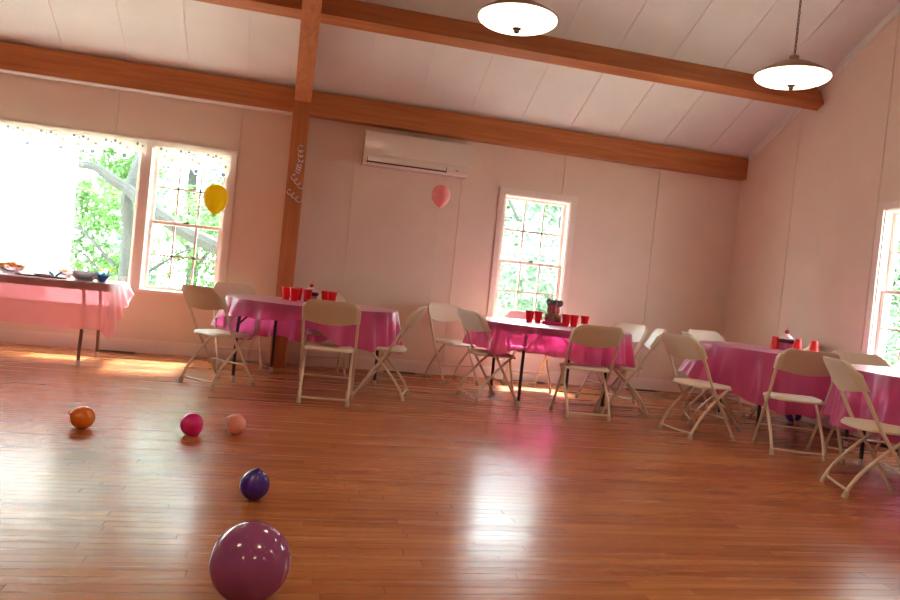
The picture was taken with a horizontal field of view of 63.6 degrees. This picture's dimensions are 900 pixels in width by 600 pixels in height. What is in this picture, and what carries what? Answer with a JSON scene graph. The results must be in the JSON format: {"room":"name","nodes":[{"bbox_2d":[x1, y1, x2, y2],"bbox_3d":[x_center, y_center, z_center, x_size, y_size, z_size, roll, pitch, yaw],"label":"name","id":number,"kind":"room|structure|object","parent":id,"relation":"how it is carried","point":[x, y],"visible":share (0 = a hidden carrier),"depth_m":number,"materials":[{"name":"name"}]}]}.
{"room":"event hall","nodes":[
{"label":"event hall","id":0,"kind":"room"},
{"bbox_2d":[0,72,740,379],"bbox_3d":[-1.850,-0.777,7.921,11.275,3.110,0.160,6,1,-13],"label":"wall","id":1,"kind":"structure","parent":0,"point":[652,248],"depth_m":8.18,"materials":[{"name":"paint"}]},
{"bbox_2d":[0,119,237,295],"bbox_3d":[-4.514,-1.004,7.291,4.470,1.583,0.205,6,1,-13],"label":"window","id":2,"kind":"structure","parent":1,"relation":"in","point":[140,253],"depth_m":7.59,"materials":[{"name":"paint"}]},
{"bbox_2d":[0,135,79,275],"bbox_3d":[-4.662,-0.973,7.170,1.745,1.360,0.012,6,1,-13],"label":"window shade","id":3,"kind":"object","parent":2,"relation":"attached to","point":[38,179],"visible":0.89,"depth_m":7.29,"materials":[{"name":"white fabric"}]},
{"bbox_2d":[6,125,143,156],"bbox_3d":[-4.763,-1.681,7.089,3.380,0.200,0.031,6,1,-13],"label":"lace valance","id":4,"kind":"object","parent":2,"relation":"attached to","point":[7,126],"visible":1,"depth_m":7.29,"materials":[{"name":"white fabric"}]},
{"bbox_2d":[160,148,227,176],"bbox_3d":[-2.681,-1.433,7.566,0.760,0.250,0.031,6,1,-13],"label":"lace valance","id":5,"kind":"object","parent":2,"relation":"attached to","point":[208,155],"visible":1,"depth_m":7.56,"materials":[{"name":"white fabric"}]},
{"bbox_2d":[269,100,310,366],"bbox_3d":[-1.699,-0.733,7.719,0.170,2.860,0.305,6,1,-13],"label":"trim","id":6,"kind":"structure","parent":1,"relation":"attached to","point":[301,112],"depth_m":7.57,"materials":[{"name":"brown wood"}]},
{"bbox_2d":[287,189,302,202],"bbox_3d":[-1.611,-1.080,7.537,0.169,0.126,0.031,6,1,-13],"label":"ribbon","id":7,"kind":"object","parent":1,"relation":"attached to","point":[291,195],"visible":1,"depth_m":7.54,"materials":[{"name":"white fabric"}]},
{"bbox_2d":[291,174,303,188],"bbox_3d":[-1.583,-1.229,7.536,0.145,0.143,0.031,6,1,-13],"label":"ribbon","id":8,"kind":"object","parent":1,"relation":"attached to","point":[292,174],"visible":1,"depth_m":7.54,"materials":[{"name":"white fabric"}]},
{"bbox_2d":[295,161,302,173],"bbox_3d":[-1.567,-1.377,7.534,0.065,0.126,0.031,6,1,-13],"label":"ribbon","id":9,"kind":"object","parent":1,"relation":"attached to","point":[299,161],"visible":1,"depth_m":7.53,"materials":[{"name":"white fabric"}]},
{"bbox_2d":[298,145,303,160],"bbox_3d":[-1.548,-1.518,7.532,0.073,0.176,0.031,6,1,-13],"label":"ribbon","id":10,"kind":"object","parent":1,"relation":"attached to","point":[300,145],"visible":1,"depth_m":7.53,"materials":[{"name":"white fabric"}]},
{"bbox_2d":[0,329,711,393],"bbox_3d":[-1.971,0.604,7.864,10.975,0.140,0.018,6,1,-13],"label":"baseboard","id":11,"kind":"structure","parent":1,"relation":"attached to","point":[12,336],"depth_m":7.95,"materials":[{"name":"paint"}]},
{"bbox_2d":[0,41,747,180],"bbox_3d":[-1.687,-2.118,7.747,10.960,0.274,0.136,6,1,-13],"label":"ceiling beam","id":12,"kind":"structure","parent":1,"relation":"attached to","point":[17,59],"depth_m":7.84,"materials":[{"name":"brown wood"}]},
{"bbox_2d":[361,130,471,179],"bbox_3d":[-0.370,-1.598,8.008,1.170,0.361,0.246,6,1,-13],"label":"air conditioner","id":13,"kind":"object","parent":1,"relation":"attached to","point":[382,150],"visible":1,"depth_m":7.90,"materials":[{"name":"plastic"}]},
{"bbox_2d":[486,187,577,321],"bbox_3d":[0.945,-0.474,8.538,0.960,1.583,0.205,6,1,-13],"label":"window","id":14,"kind":"structure","parent":1,"relation":"in","point":[564,201],"depth_m":8.54,"materials":[{"name":"paint"}]},
{"bbox_2d":[0,343,899,599],"bbox_3d":[-0.711,0.997,2.182,11.375,0.150,12.080,6,1,-13],"label":"floor","id":15,"kind":"structure","parent":0,"point":[438,493],"depth_m":3.66,"materials":[{"name":"brown wood"}]},
{"bbox_2d":[68,406,94,428],"bbox_3d":[-2.113,0.674,4.171,0.136,0.131,0.131,6,1,-13],"label":"balloon","id":16,"kind":"object","parent":15,"relation":"on","point":[81,417],"visible":1,"depth_m":4.13,"materials":[{"name":"orange rubber"}]},
{"bbox_2d":[75,329,99,365],"bbox_3d":[-3.985,0.128,6.498,1.830,0.736,0.760,6,1,-13],"label":"folding table","id":17,"kind":"object","parent":15,"relation":"on","point":[96,354],"visible":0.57,"depth_m":6.36,"materials":[{"name":"metal"}]},
{"bbox_2d":[0,272,133,339],"bbox_3d":[-3.952,0.004,6.505,1.966,0.490,0.856,6,1,-13],"label":"tablecloth","id":18,"kind":"object","parent":17,"relation":"on","point":[71,303],"visible":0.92,"depth_m":6.24,"materials":[{"name":"pink plastic"}]},
{"bbox_2d":[0,261,26,273],"bbox_3d":[-3.876,-0.290,6.401,0.260,0.109,0.260,6,1,-13],"label":"bowl","id":19,"kind":"object","parent":18,"relation":"on","point":[19,268],"visible":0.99,"depth_m":6.35,"materials":[{"name":"white ceramic"}]},
{"bbox_2d":[15,273,32,275],"bbox_3d":[-3.692,-0.222,6.333,0.200,0.014,0.199,6,1,-13],"label":"paper plate","id":20,"kind":"object","parent":18,"relation":"on","point":[24,274],"visible":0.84,"depth_m":6.27,"materials":[{"name":"white paper"}]},
{"bbox_2d":[31,274,58,277],"bbox_3d":[-3.558,-0.209,6.374,0.221,0.014,0.219,6,1,-13],"label":"paper plate","id":21,"kind":"object","parent":18,"relation":"on","point":[31,274],"visible":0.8,"depth_m":6.29,"materials":[{"name":"white paper"}]},
{"bbox_2d":[33,273,54,275],"bbox_3d":[-3.567,-0.224,6.371,0.181,0.014,0.179,6,1,-13],"label":"paper plate","id":22,"kind":"object","parent":21,"relation":"on","point":[43,274],"visible":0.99,"depth_m":6.32,"materials":[{"name":"white paper"}]},
{"bbox_2d":[48,270,62,275],"bbox_3d":[-3.488,-0.231,6.415,0.118,0.058,0.036,6,1,-13],"label":"ribbon bow","id":23,"kind":"object","parent":22,"relation":"on","point":[49,271],"visible":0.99,"depth_m":6.41,"materials":[{"name":"fabric"}]},
{"bbox_2d":[51,276,67,278],"bbox_3d":[-3.423,-0.195,6.363,0.141,0.014,0.139,6,1,-13],"label":"paper plate","id":24,"kind":"object","parent":18,"relation":"on","point":[56,277],"visible":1,"depth_m":6.32,"materials":[{"name":"white paper"}]},
{"bbox_2d":[57,269,71,277],"bbox_3d":[-3.568,-0.255,6.800,0.200,0.085,0.200,6,1,-13],"label":"bowl","id":25,"kind":"object","parent":18,"relation":"on","point":[64,271],"visible":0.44,"depth_m":6.74,"materials":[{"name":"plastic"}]},
{"bbox_2d":[66,269,102,280],"bbox_3d":[-3.280,-0.220,6.517,0.300,0.087,0.300,6,1,-13],"label":"bowl","id":26,"kind":"object","parent":18,"relation":"on","point":[78,275],"visible":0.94,"depth_m":6.45,"materials":[{"name":"white ceramic"}]},
{"bbox_2d":[94,270,110,282],"bbox_3d":[-3.094,-0.207,6.458,0.133,0.101,0.133,6,1,-13],"label":"glass bowl","id":27,"kind":"object","parent":18,"relation":"on","point":[103,277],"visible":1,"depth_m":6.42,"materials":[{"name":"blue glass"}]},
{"bbox_2d":[99,350,135,353],"bbox_3d":[-3.425,0.531,7.462,0.360,0.008,0.100,6,1,-13],"label":"floor vent","id":28,"kind":"object","parent":15,"relation":"in","point":[99,350],"visible":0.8,"depth_m":7.44,"materials":[{"name":"black"}]},
{"bbox_2d":[180,413,202,435],"bbox_3d":[-1.522,0.740,4.276,0.131,0.148,0.131,6,1,-13],"label":"balloon","id":29,"kind":"object","parent":15,"relation":"on","point":[191,424],"visible":0.92,"depth_m":4.23,"materials":[{"name":"rubber"}]},
{"bbox_2d":[178,284,254,388],"bbox_3d":[-1.969,0.301,6.112,0.462,0.824,0.561,7,1,30],"label":"folding chair","id":30,"kind":"object","parent":15,"relation":"on","point":[199,297],"visible":1,"depth_m":5.97,"materials":[{"name":"beige"}]},
{"bbox_2d":[203,184,228,279],"bbox_3d":[-1.939,-0.536,5.922,0.200,0.816,0.200,6,1,-13],"label":"balloon","id":31,"kind":"object","parent":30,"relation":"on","point":[215,196],"visible":1,"depth_m":5.85,"materials":[{"name":"yellow rubber"}]},
{"bbox_2d":[208,282,262,368],"bbox_3d":[-2.166,0.255,7.367,0.462,0.824,0.561,5,1,-32],"label":"folding chair","id":32,"kind":"object","parent":15,"relation":"on","point":[225,289],"visible":0.45,"depth_m":7.49,"materials":[{"name":"beige"}]},
{"bbox_2d":[224,414,246,434],"bbox_3d":[-1.295,0.755,4.400,0.125,0.124,0.124,6,1,20],"label":"balloon","id":33,"kind":"object","parent":15,"relation":"on","point":[236,424],"visible":1,"depth_m":4.36,"materials":[{"name":"orange rubber"}]},
{"bbox_2d":[208,520,290,599],"bbox_3d":[-0.616,0.807,2.243,0.245,0.246,0.259,6,1,-13],"label":"balloon","id":34,"kind":"object","parent":15,"relation":"on","point":[251,560],"visible":1,"depth_m":2.15,"materials":[{"name":"pink rubber"}]},
{"bbox_2d":[239,468,269,499],"bbox_3d":[-0.865,0.810,3.216,0.132,0.148,0.132,6,1,-13],"label":"balloon","id":35,"kind":"object","parent":15,"relation":"on","point":[254,484],"visible":1,"depth_m":3.17,"materials":[{"name":"purple rubber"}]},
{"bbox_2d":[230,316,378,394],"bbox_3d":[-1.283,0.399,6.664,1.520,0.738,1.520,6,1,10],"label":"round table","id":36,"kind":"object","parent":15,"relation":"on","point":[239,321],"visible":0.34,"depth_m":6.95,"materials":[{"name":"metal"}]},
{"bbox_2d":[210,295,403,353],"bbox_3d":[-1.297,0.248,6.658,1.749,0.451,1.670,6,1,-13],"label":"tablecloth","id":37,"kind":"object","parent":36,"relation":"on","point":[378,327],"visible":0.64,"depth_m":6.22,"materials":[{"name":"pink fabric"}]},
{"bbox_2d":[282,286,291,299],"bbox_3d":[-1.512,-0.063,6.715,0.094,0.118,0.094,5,1,-34],"label":"cup","id":38,"kind":"object","parent":37,"relation":"on","point":[286,290],"visible":0.95,"depth_m":6.68,"materials":[{"name":"red plastic"}]},
{"bbox_2d":[290,288,299,300],"bbox_3d":[-1.405,-0.048,6.556,0.094,0.118,0.094,6,1,25],"label":"cup","id":39,"kind":"object","parent":37,"relation":"on","point":[294,292],"visible":1,"depth_m":6.53,"materials":[{"name":"red plastic"}]},
{"bbox_2d":[294,287,303,299],"bbox_3d":[-1.436,-0.058,6.876,0.094,0.118,0.094,7,1,33],"label":"cup","id":40,"kind":"object","parent":37,"relation":"on","point":[301,289],"visible":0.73,"depth_m":6.85,"materials":[{"name":"red plastic"}]},
{"bbox_2d":[303,289,312,301],"bbox_3d":[-1.302,-0.039,6.620,0.094,0.118,0.094,5,2,-38],"label":"cup","id":41,"kind":"object","parent":37,"relation":"on","point":[307,293],"visible":0.9,"depth_m":6.59,"materials":[{"name":"red plastic"}]},
{"bbox_2d":[308,283,318,298],"bbox_3d":[-1.295,-0.078,6.763,0.144,0.196,0.144,6,1,-13],"label":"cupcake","id":42,"kind":"object","parent":37,"relation":"on","point":[315,294],"visible":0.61,"depth_m":6.73,"materials":[{"name":"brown food"}]},
{"bbox_2d":[321,290,330,299],"bbox_3d":[-1.155,-0.027,6.736,0.094,0.118,0.094,5,1,-17],"label":"cup","id":43,"kind":"object","parent":37,"relation":"on","point":[324,293],"visible":0.61,"depth_m":6.70,"materials":[{"name":"red plastic"}]},
{"bbox_2d":[327,291,337,300],"bbox_3d":[-1.071,-0.015,6.591,0.094,0.118,0.094,7,2,41],"label":"cup","id":44,"kind":"object","parent":37,"relation":"on","point":[332,296],"visible":0.84,"depth_m":6.56,"materials":[{"name":"red plastic"}]},
{"bbox_2d":[299,292,346,376],"bbox_3d":[-1.290,0.342,7.435,0.462,0.824,0.561,5,1,-16],"label":"folding chair","id":45,"kind":"object","parent":15,"relation":"on","point":[340,297],"visible":0.34,"depth_m":7.35,"materials":[{"name":"beige"}]},
{"bbox_2d":[296,299,360,406],"bbox_3d":[-0.975,0.408,5.840,0.462,0.824,0.561,6,1,-7],"label":"folding chair","id":46,"kind":"object","parent":15,"relation":"on","point":[326,312],"visible":1,"depth_m":5.67,"materials":[{"name":"beige plastic"}]},
{"bbox_2d":[353,306,426,401],"bbox_3d":[-0.520,0.443,6.402,0.561,0.824,0.462,6,1,3],"label":"folding chair","id":47,"kind":"object","parent":15,"relation":"on","point":[413,318],"visible":0.8,"depth_m":6.21,"materials":[{"name":"beige plastic"}]},
{"bbox_2d":[383,370,415,373],"bbox_3d":[-0.562,0.809,8.116,0.360,0.008,0.100,6,1,-13],"label":"floor vent","id":48,"kind":"object","parent":15,"relation":"in","point":[383,370],"visible":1,"depth_m":8.09,"materials":[{"name":"black metal"}]},
{"bbox_2d":[423,302,478,384],"bbox_3d":[0.013,0.466,7.855,0.462,0.824,0.561,5,1,-33],"label":"folding chair","id":49,"kind":"object","parent":15,"relation":"on","point":[443,312],"visible":0.82,"depth_m":7.90,"materials":[{"name":"beige plastic"}]},
{"bbox_2d":[430,185,449,300],"bbox_3d":[-0.156,-0.570,7.744,0.196,1.249,0.660,6,1,-2],"label":"balloon","id":50,"kind":"object","parent":49,"relation":"attached to","point":[440,193],"visible":1,"depth_m":7.44,"materials":[{"name":"pink rubber"}]},
{"bbox_2d":[454,309,516,402],"bbox_3d":[0.332,0.520,6.827,0.561,0.824,0.462,5,1,-27],"label":"folding chair","id":51,"kind":"object","parent":15,"relation":"on","point":[473,321],"visible":0.91,"depth_m":6.70,"materials":[{"name":"beige plastic"}]},
{"bbox_2d":[501,310,551,392],"bbox_3d":[0.842,0.550,7.901,0.462,0.824,0.561,6,1,-13],"label":"folding chair","id":52,"kind":"object","parent":15,"relation":"on","point":[511,314],"visible":0.43,"depth_m":7.92,"materials":[{"name":"beige plastic"}]},
{"bbox_2d":[489,350,606,409],"bbox_3d":[0.953,0.617,7.113,1.520,0.738,1.520,6,1,-13],"label":"round table","id":53,"kind":"object","parent":15,"relation":"on","point":[523,352],"visible":0.26,"depth_m":6.75,"materials":[{"name":"metal"}]},
{"bbox_2d":[463,317,634,367],"bbox_3d":[0.993,0.419,7.128,1.707,0.346,1.661,6,1,-13],"label":"tablecloth","id":54,"kind":"object","parent":53,"relation":"on","point":[507,335],"visible":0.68,"depth_m":6.46,"materials":[{"name":"pink plastic"}]},
{"bbox_2d":[526,310,534,322],"bbox_3d":[0.786,0.162,7.179,0.094,0.118,0.094,5,1,-33],"label":"cup","id":55,"kind":"object","parent":54,"relation":"on","point":[529,313],"visible":1,"depth_m":7.15,"materials":[{"name":"red plastic"}]},
{"bbox_2d":[534,311,542,322],"bbox_3d":[0.880,0.170,7.241,0.094,0.118,0.094,6,1,-7],"label":"cup","id":56,"kind":"object","parent":54,"relation":"on","point":[538,314],"visible":0.95,"depth_m":7.21,"materials":[{"name":"red plastic"}]},
{"bbox_2d":[541,298,563,325],"bbox_3d":[1.037,0.119,7.274,0.222,0.256,0.222,7,2,43],"label":"centerpiece","id":57,"kind":"object","parent":54,"relation":"on","point":[551,317],"visible":1,"depth_m":7.22,"materials":[{"name":"metal"}]},
{"bbox_2d":[562,314,570,326],"bbox_3d":[1.137,0.199,7.116,0.094,0.118,0.094,5,1,-26],"label":"cup","id":58,"kind":"object","parent":54,"relation":"on","point":[565,317],"visible":1,"depth_m":7.09,"materials":[{"name":"red plastic"}]},
{"bbox_2d":[570,315,578,326],"bbox_3d":[1.226,0.207,7.177,0.094,0.118,0.094,6,1,18],"label":"cup","id":59,"kind":"object","parent":54,"relation":"on","point":[574,318],"visible":0.98,"depth_m":7.15,"materials":[{"name":"red plastic"}]},
{"bbox_2d":[581,315,589,323],"bbox_3d":[1.343,0.217,7.245,0.094,0.118,0.094,5,1,-37],"label":"cup","id":60,"kind":"object","parent":54,"relation":"on","point":[584,319],"visible":0.82,"depth_m":7.21,"materials":[{"name":"red plastic"}]},
{"bbox_2d":[549,324,623,421],"bbox_3d":[1.208,0.619,6.400,0.462,0.824,0.561,6,1,-8],"label":"folding chair","id":61,"kind":"object","parent":15,"relation":"on","point":[596,336],"visible":0.98,"depth_m":6.23,"materials":[{"name":"beige plastic"}]},
{"bbox_2d":[575,322,646,405],"bbox_3d":[1.690,0.644,7.534,0.561,0.824,0.462,5,2,-39],"label":"folding chair","id":62,"kind":"object","parent":15,"relation":"on","point":[638,332],"visible":0.35,"depth_m":7.56,"materials":[{"name":"beige plastic"}]},
{"bbox_2d":[594,328,666,418],"bbox_3d":[1.704,0.660,6.842,0.561,0.824,0.462,6,1,5],"label":"folding chair","id":63,"kind":"object","parent":15,"relation":"on","point":[653,338],"visible":0.82,"depth_m":6.66,"materials":[{"name":"beige plastic"}]},
{"bbox_2d":[625,388,658,391],"bbox_3d":[2.321,1.089,8.774,0.400,0.008,0.100,6,1,-13],"label":"floor vent","id":64,"kind":"object","parent":15,"relation":"in","point":[625,388],"visible":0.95,"depth_m":8.76,"materials":[{"name":"black metal"}]},
{"bbox_2d":[657,332,735,441],"bbox_3d":[2.032,0.711,6.014,0.561,0.824,0.462,5,1,-23],"label":"folding chair","id":65,"kind":"object","parent":15,"relation":"on","point":[679,346],"visible":1,"depth_m":5.89,"materials":[{"name":"beige plastic"}]},
{"bbox_2d":[681,331,740,431],"bbox_3d":[2.389,0.733,6.698,0.561,0.824,0.462,6,1,10],"label":"folding chair","id":66,"kind":"object","parent":15,"relation":"on","point":[684,333],"visible":0.38,"depth_m":6.54,"materials":[{"name":"beige"}]},
{"bbox_2d":[683,329,744,415],"bbox_3d":[2.775,0.752,7.636,0.462,0.824,0.561,5,1,-19],"label":"folding chair","id":67,"kind":"object","parent":15,"relation":"on","point":[700,335],"visible":0.24,"depth_m":7.81,"materials":[{"name":"beige plastic"}]},
{"bbox_2d":[748,342,810,423],"bbox_3d":[3.429,0.822,7.502,0.561,0.824,0.462,6,1,24],"label":"folding chair","id":68,"kind":"object","parent":15,"relation":"on","point":[752,410],"visible":0.12,"depth_m":7.41,"materials":[{"name":"beige plastic"}]},
{"bbox_2d":[717,399,848,446],"bbox_3d":[3.057,0.840,6.692,1.520,0.738,1.520,6,1,1],"label":"round table","id":69,"kind":"object","parent":15,"relation":"on","point":[845,442],"visible":0.16,"depth_m":6.22,"materials":[{"name":"metal"}]},
{"bbox_2d":[678,341,830,418],"bbox_3d":[3.022,0.715,6.677,1.730,0.504,1.687,6,1,-13],"label":"tablecloth","id":70,"kind":"object","parent":69,"relation":"on","point":[748,369],"visible":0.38,"depth_m":6.13,"materials":[{"name":"pink plastic"}]},
{"bbox_2d":[769,336,778,348],"bbox_3d":[3.072,0.402,6.861,0.094,0.118,0.094,5,2,-44],"label":"cup","id":71,"kind":"object","parent":70,"relation":"on","point":[774,344],"visible":1,"depth_m":6.83,"materials":[{"name":"red plastic"}]},
{"bbox_2d":[778,329,793,349],"bbox_3d":[3.165,0.364,6.829,0.161,0.218,0.161,6,1,-13],"label":"cupcake","id":72,"kind":"object","parent":70,"relation":"on","point":[786,341],"visible":0.97,"depth_m":6.78,"materials":[{"name":"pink food"}]},
{"bbox_2d":[792,339,801,349],"bbox_3d":[3.223,0.420,6.731,0.094,0.118,0.094,6,1,21],"label":"cup","id":73,"kind":"object","parent":70,"relation":"on","point":[797,344],"visible":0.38,"depth_m":6.70,"materials":[{"name":"red plastic"}]},
{"bbox_2d":[809,341,818,351],"bbox_3d":[3.312,0.432,6.608,0.094,0.118,0.094,5,1,-27],"label":"cup","id":74,"kind":"object","parent":70,"relation":"on","point":[814,344],"visible":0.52,"depth_m":6.58,"materials":[{"name":"red plastic"}]},
{"bbox_2d":[785,414,801,421],"bbox_3d":[3.489,1.155,7.377,0.156,0.172,0.156,6,1,-13],"label":"balloon","id":75,"kind":"object","parent":15,"relation":"on","point":[788,417],"visible":0.3,"depth_m":7.33,"materials":[{"name":"purple rubber"}]},
{"bbox_2d":[751,348,841,461],"bbox_3d":[2.683,0.785,5.625,0.462,0.824,0.561,6,1,8],"label":"folding chair","id":76,"kind":"object","parent":15,"relation":"on","point":[795,361],"visible":0.95,"depth_m":5.48,"materials":[{"name":"beige plastic"}]},
{"bbox_2d":[820,356,899,498],"bbox_3d":[2.607,0.801,4.521,0.561,0.824,0.462,6,1,9],"label":"folding chair","id":77,"kind":"object","parent":15,"relation":"on","point":[844,376],"visible":0.99,"depth_m":4.43,"materials":[{"name":"beige plastic"}]},
{"bbox_2d":[821,351,899,464],"bbox_3d":[3.209,0.839,5.634,0.462,0.824,0.561,6,1,8],"label":"folding chair","id":78,"kind":"object","parent":15,"relation":"on","point":[850,357],"visible":0.28,"depth_m":5.81,"materials":[{"name":"beige plastic"}]},
{"bbox_2d":[858,430,865,465],"bbox_3d":[3.478,0.919,4.954,1.520,0.738,1.520,6,1,1],"label":"round table","id":79,"kind":"object","parent":15,"relation":"on","point":[862,445],"visible":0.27,"depth_m":5.42,"materials":[{"name":"metal"}]},
{"bbox_2d":[823,364,899,443],"bbox_3d":[3.478,0.804,4.958,1.634,0.518,1.669,6,1,-13],"label":"tablecloth","id":80,"kind":"object","parent":79,"relation":"on","point":[883,383],"visible":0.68,"depth_m":4.75,"materials":[{"name":"pink plastic"}]},
{"bbox_2d":[868,442,897,450],"bbox_3d":[3.865,1.296,6.411,0.100,0.008,0.360,6,1,-13],"label":"floor vent","id":81,"kind":"object","parent":15,"relation":"in","point":[882,445],"visible":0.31,"depth_m":6.45,"materials":[{"name":"black metal"}]},
{"bbox_2d":[0,0,899,157],"bbox_3d":[-0.327,-3.427,2.382,11.175,3.616,12.480,6,1,-13],"label":"ceiling","id":82,"kind":"structure","parent":0,"point":[746,36],"depth_m":7.28,"materials":[{"name":"white wood"}]},
{"bbox_2d":[295,0,321,102],"bbox_3d":[-0.761,-3.550,4.811,0.170,3.232,5.535,6,1,-13],"label":"trim","id":83,"kind":"structure","parent":82,"relation":"attached to","point":[311,9],"depth_m":6.88,"materials":[{"name":"brown wood"}]},
{"bbox_2d":[477,0,558,35],"bbox_3d":[0.514,-2.803,4.219,0.476,2.505,0.476,6,1,-13],"label":"pendant lamp","id":84,"kind":"object","parent":82,"relation":"hanging from","point":[510,17],"visible":1,"depth_m":4.13,"materials":[{"name":"white glass"}]},
{"bbox_2d":[753,0,832,89],"bbox_3d":[2.363,-2.599,4.745,0.476,2.452,0.476,6,1,-13],"label":"pendant lamp","id":85,"kind":"object","parent":82,"relation":"hanging from","point":[795,73],"visible":1,"depth_m":4.66,"materials":[{"name":"white glass"}]},
{"bbox_2d":[724,13,899,352],"bbox_3d":[5.003,-1.519,3.353,0.160,6.165,12.000,6,1,-13],"label":"wall","id":86,"kind":"structure","parent":0,"point":[809,199],"depth_m":7.58,"materials":[{"name":"paint"}]},
{"bbox_2d":[193,0,823,110],"bbox_3d":[-1.362,-2.685,6.598,10.965,0.269,0.215,6,1,-13],"label":"beam","id":87,"kind":"structure","parent":86,"relation":"attached to","point":[354,14],"depth_m":7.04,"materials":[{"name":"brown wood"}]},
{"bbox_2d":[723,394,893,446],"bbox_3d":[4.623,1.370,3.385,0.018,0.140,11.662,6,1,-13],"label":"baseboard","id":88,"kind":"structure","parent":86,"relation":"attached to","point":[825,419],"depth_m":7.26,"materials":[{"name":"paint"}]},
{"bbox_2d":[748,3,899,160],"bbox_3d":[5.072,-2.955,3.228,0.030,3.170,11.530,6,1,-13],"label":"trim","id":89,"kind":"structure","parent":86,"relation":"attached to","point":[896,10],"depth_m":7.47,"materials":[{"name":"wood"}]},
{"bbox_2d":[862,200,899,367],"bbox_3d":[4.144,-0.103,6.407,0.205,1.583,0.980,6,1,-13],"label":"window","id":90,"kind":"structure","parent":86,"relation":"in","point":[883,293],"depth_m":6.79,"materials":[{"name":"paint"}]},
{"label":"outside","id":91,"kind":"structure","parent":0,"visible":0},
{"bbox_2d":[164,285,897,365],"bbox_3d":[0.251,1.890,20.654,90.000,0.100,80.000,6,1,-13],"label":"ground","id":92,"kind":"structure","parent":91,"point":[164,285],"depth_m":54.76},
{"bbox_2d":[62,140,186,285],"bbox_3d":[-9.166,-2.551,17.257,5.858,6.985,3.732,6,1,-13],"label":"tree","id":93,"kind":"object","parent":92,"relation":"on","point":[153,279],"visible":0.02,"depth_m":17.56,"materials":[{"name":"green plant"}]},
{"bbox_2d":[68,142,221,287],"bbox_3d":[-5.056,-2.430,11.245,5.240,7.814,4.490,5,1,-18],"label":"tree","id":94,"kind":"object","parent":92,"relation":"on","point":[206,242],"visible":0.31,"depth_m":11.76,"materials":[{"name":"green plant"}]},
{"bbox_2d":[77,149,224,286],"bbox_3d":[-5.688,-2.088,16.510,5.158,6.800,4.675,5,1,-17],"label":"tree","id":95,"kind":"object","parent":92,"relation":"on","point":[192,176],"visible":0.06,"depth_m":16.50,"materials":[{"name":"green plant"}]},
{"bbox_2d":[496,200,561,317],"bbox_3d":[2.166,-1.127,14.213,5.463,6.590,4.279,5,1,-19],"label":"tree","id":96,"kind":"object","parent":92,"relation":"on","point":[528,275],"visible":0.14,"depth_m":12.90,"materials":[{"name":"green plant"}]},
{"bbox_2d":[500,200,558,317],"bbox_3d":[-0.219,-1.153,17.239,6.196,6.019,3.520,6,1,13],"label":"tree","id":97,"kind":"object","parent":92,"relation":"on","point":[510,216],"visible":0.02,"depth_m":16.57,"materials":[{"name":"green plant"}]},
{"bbox_2d":[501,201,558,316],"bbox_3d":[1.807,-1.267,19.351,4.573,6.568,4.285,6,1,-13],"label":"tree","id":98,"kind":"object","parent":92,"relation":"on","point":[539,229],"visible":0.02,"depth_m":18.59,"materials":[{"name":"green plant"}]},
{"bbox_2d":[884,224,899,365],"bbox_3d":[9.172,-0.550,13.740,5.368,6.869,3.869,6,1,-10],"label":"tree","id":99,"kind":"object","parent":92,"relation":"on","point":[891,345],"visible":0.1,"depth_m":14.14,"materials":[{"name":"green plant"}]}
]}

